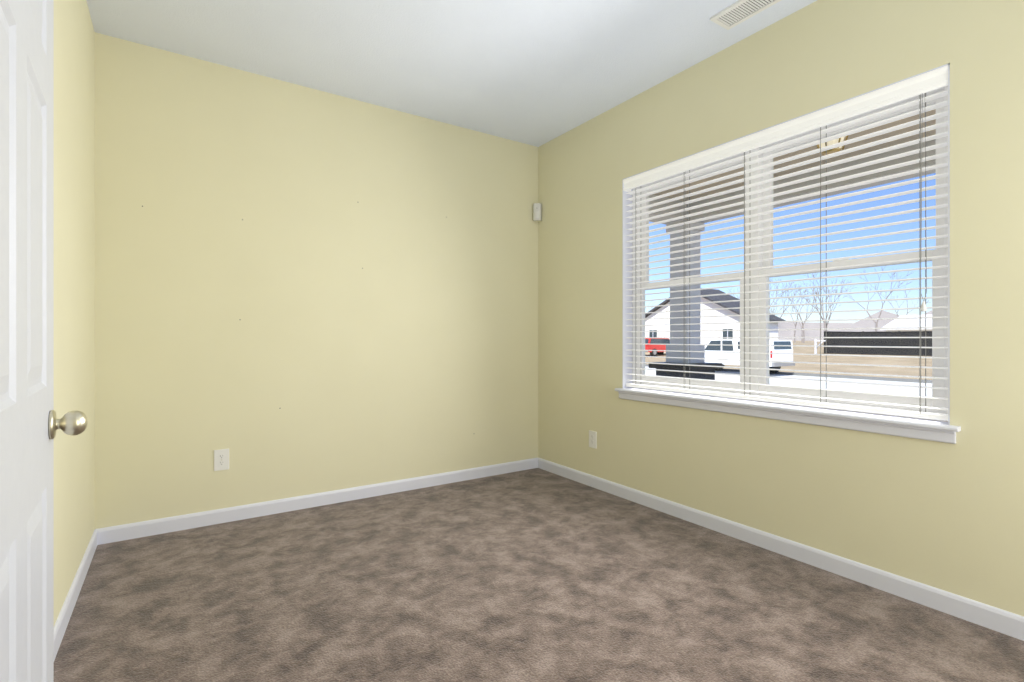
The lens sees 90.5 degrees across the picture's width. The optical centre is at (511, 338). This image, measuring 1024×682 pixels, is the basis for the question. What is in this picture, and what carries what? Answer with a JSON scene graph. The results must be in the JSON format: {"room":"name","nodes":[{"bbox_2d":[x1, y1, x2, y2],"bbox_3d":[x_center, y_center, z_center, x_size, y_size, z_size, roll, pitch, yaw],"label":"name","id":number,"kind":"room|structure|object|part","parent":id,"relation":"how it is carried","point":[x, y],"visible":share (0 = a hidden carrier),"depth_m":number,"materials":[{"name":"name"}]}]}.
{"room":"empty bedroom","nodes":[
{"label":"empty bedroom","id":0,"kind":"room"},
{"bbox_2d":[54,0,94,624],"bbox_3d":[-1.139,-0.266,0.891,0.200,2.740,4.645,0,0,-34],"label":"wall","id":1,"kind":"structure","parent":0,"point":[74,259],"depth_m":2.15,"materials":[{"name":"yellow paint"}]},
{"bbox_2d":[0,0,87,681],"bbox_3d":[-0.837,0.077,0.817,0.163,2.030,0.823,0,0,-34],"label":"door","id":2,"kind":"structure","parent":1,"relation":"in","point":[30,423],"depth_m":0.89,"materials":[{"name":"white wood"}]},
{"bbox_2d":[54,529,96,659],"bbox_3d":[-1.051,1.062,0.950,0.013,0.084,4.245,0,0,-34],"label":"baseboard","id":3,"kind":"structure","parent":1,"relation":"attached to","point":[63,618],"depth_m":2.07,"materials":[{"name":"white wood"}]},
{"bbox_2d":[95,32,537,528],"bbox_3d":[-1.058,-0.266,3.613,2.948,2.740,0.200,0,0,-34],"label":"wall","id":4,"kind":"structure","parent":0,"point":[278,341],"depth_m":3.26,"materials":[{"name":"yellow paint"}]},
{"bbox_2d":[214,449,228,470],"bbox_3d":[-1.737,0.727,3.038,0.080,0.124,0.007,0,0,-34],"label":"electrical outlet","id":5,"kind":"object","parent":4,"relation":"attached to","point":[221,459],"visible":1,"depth_m":3.04,"materials":[{"name":"white plastic"}]},
{"bbox_2d":[96,458,537,544],"bbox_3d":[-0.999,1.062,3.524,2.948,0.084,0.013,0,0,-34],"label":"baseboard","id":6,"kind":"structure","parent":4,"relation":"attached to","point":[117,533],"depth_m":3.25,"materials":[{"name":"white wood"}]},
{"bbox_2d":[533,203,541,220],"bbox_3d":[0.213,-1.066,4.288,0.066,0.142,0.048,0,0,11],"label":"detector","id":7,"kind":"object","parent":4,"relation":"attached to","point":[537,211],"visible":0.98,"depth_m":4.27,"materials":[{"name":"white plastic"}]},
{"bbox_2d":[86,0,816,146],"bbox_3d":[0.172,-1.711,1.762,3.448,0.150,4.745,0,0,-34],"label":"ceiling","id":8,"kind":"structure","parent":0,"point":[537,73],"depth_m":2.84,"materials":[{"name":"white paint"}]},
{"bbox_2d":[710,0,780,29],"bbox_3d":[1.175,-1.630,2.482,0.155,0.012,0.365,0,0,-34],"label":"ceiling vent","id":9,"kind":"object","parent":8,"relation":"in","point":[734,14],"visible":1,"depth_m":2.53,"materials":[{"name":"white metal"}]},
{"bbox_2d":[54,468,1023,681],"bbox_3d":[0.172,1.154,1.762,3.348,0.100,4.645,0,0,-34],"label":"floor","id":10,"kind":"structure","parent":0,"point":[535,575],"depth_m":2.09,"materials":[{"name":"brown carpet"}]},
{"bbox_2d":[538,0,1023,615],"bbox_3d":[1.483,-0.266,2.633,0.200,2.740,4.645,0,0,-34],"label":"wall","id":11,"kind":"structure","parent":0,"point":[944,516],"depth_m":2.41,"materials":[{"name":"yellow paint"}]},
{"bbox_2d":[589,430,596,448],"bbox_3d":[0.599,0.752,3.775,0.007,0.124,0.080,0,0,-34],"label":"electrical outlet","id":12,"kind":"object","parent":11,"relation":"attached to","point":[592,439],"visible":1,"depth_m":3.77,"materials":[{"name":"white plastic"}]},
{"bbox_2d":[538,458,1023,640],"bbox_3d":[1.394,1.062,2.574,0.013,0.084,4.245,0,0,-34],"label":"baseboard","id":13,"kind":"structure","parent":11,"relation":"attached to","point":[988,616],"depth_m":2.41,"materials":[{"name":"white wood"}]},
{"bbox_2d":[615,63,960,443],"bbox_3d":[1.321,-0.343,2.823,0.220,1.526,1.861,0,0,-34],"label":"window unit","id":14,"kind":"structure","parent":11,"relation":"in","point":[754,154],"depth_m":2.59,"materials":[{"name":"white plastic"}]},
{"bbox_3d":[1.376,-0.380,2.860,0.044,1.282,1.621,0,0,-34],"label":"glass","id":15,"kind":"part","parent":14,"relation":"part of","materials":[{"name":"clear glass"}]},
{"label":"outside","id":16,"kind":"structure","parent":0,"visible":0},
{"bbox_2d":[645,341,946,421],"bbox_3d":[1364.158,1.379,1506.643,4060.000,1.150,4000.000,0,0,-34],"label":"ground","id":17,"kind":"structure","parent":16,"point":[860,360],"depth_m":32.49,"materials":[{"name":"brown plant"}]},
{"bbox_2d":[645,338,669,355],"bbox_3d":[13.493,0.803,47.383,4.580,1.660,1.934,0,0,-34],"label":"suv","id":18,"kind":"object","parent":17,"relation":"on","point":[658,341],"depth_m":45.95,"materials":[{"name":"red paint"}]},
{"bbox_2d":[645,289,785,345],"bbox_3d":[19.148,-1.646,51.141,5.400,6.780,13.900,0,0,-34],"label":"house","id":19,"kind":"structure","parent":17,"relation":"on","point":[729,319],"depth_m":47.96,"materials":[{"name":"white"}]},
{"bbox_2d":[645,364,931,396],"bbox_3d":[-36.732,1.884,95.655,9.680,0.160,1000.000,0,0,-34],"label":"road","id":20,"kind":"structure","parent":17,"relation":"on","point":[873,388],"depth_m":22.24,"materials":[{"name":"concrete"}]},
{"bbox_2d":[705,339,794,373],"bbox_3d":[12.317,0.974,27.993,2.014,1.890,5.454,0,0,-34],"label":"suv","id":21,"kind":"object","parent":20,"relation":"on","point":[775,357],"depth_m":26.93,"materials":[{"name":"white paint"}]},
{"bbox_2d":[769,279,829,342],"bbox_3d":[49.949,-4.324,76.787,54.283,11.260,34.386,0,0,-34],"label":"trees","id":22,"kind":"object","parent":17,"relation":"on","point":[776,295],"depth_m":88.37,"materials":[{"name":"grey plant"}]},
{"bbox_2d":[769,273,855,341],"bbox_3d":[47.646,-4.014,72.604,59.832,10.839,46.984,0,0,-34],"label":"trees","id":23,"kind":"object","parent":17,"relation":"on","point":[817,308],"depth_m":68.23,"materials":[{"name":"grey plant"}]},
{"bbox_2d":[815,339,825,353],"bbox_3d":[25.218,0.774,41.553,0.120,1.400,0.810,0,0,-34],"label":"sign post","id":24,"kind":"object","parent":17,"relation":"on","point":[816,340],"depth_m":41.79,"materials":[{"name":"white"}]},
{"bbox_2d":[769,266,917,342],"bbox_3d":[49.765,-4.303,82.984,46.688,11.002,42.603,0,0,-34],"label":"trees","id":25,"kind":"object","parent":17,"relation":"on","point":[876,326],"depth_m":60.21,"materials":[{"name":"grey plant"}]},
{"bbox_2d":[778,310,931,340],"bbox_3d":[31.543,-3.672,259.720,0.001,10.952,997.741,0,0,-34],"label":"houses","id":26,"kind":"structure","parent":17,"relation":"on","point":[861,324],"depth_m":158.26},
{"bbox_2d":[824,331,931,355],"bbox_3d":[49.312,0.404,21.507,14.050,2.000,61.350,0,0,-34],"label":"fence","id":27,"kind":"object","parent":17,"relation":"on","point":[879,342],"depth_m":39.84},
{"bbox_2d":[880,314,931,330],"bbox_3d":[55.289,-0.922,61.346,12.900,4.228,13.900,0,0,-34],"label":"house","id":28,"kind":"structure","parent":17,"relation":"on","point":[901,322],"depth_m":62.99,"materials":[{"name":"white"}]},
{"bbox_3d":[2.827,1.639,2.659,2.068,0.830,6.300,0,0,-34],"label":"porch","id":29,"kind":"object","parent":17,"relation":"on","visible":0},
{"bbox_2d":[649,220,722,396],"bbox_3d":[1.863,-0.001,5.464,0.540,2.450,0.540,0,0,-34],"label":"porch post","id":30,"kind":"object","parent":29,"relation":"on","point":[686,327],"depth_m":5.37,"materials":[{"name":"grey"}]},
{"bbox_2d":[649,109,935,224],"bbox_3d":[2.952,-1.921,2.742,2.368,1.390,6.900,0,0,-34],"label":"porch roof","id":31,"kind":"structure","parent":30,"relation":"on","point":[860,161],"depth_m":4.12,"materials":[{"name":"white painted wood soffit"}]},
{"bbox_2d":[817,136,847,155],"bbox_3d":[2.102,-1.316,3.341,0.230,0.200,0.220,0,0,-34],"label":"hanging lantern","id":32,"kind":"object","parent":31,"relation":"hanging from","point":[835,141],"depth_m":3.30,"materials":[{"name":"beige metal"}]}
]}

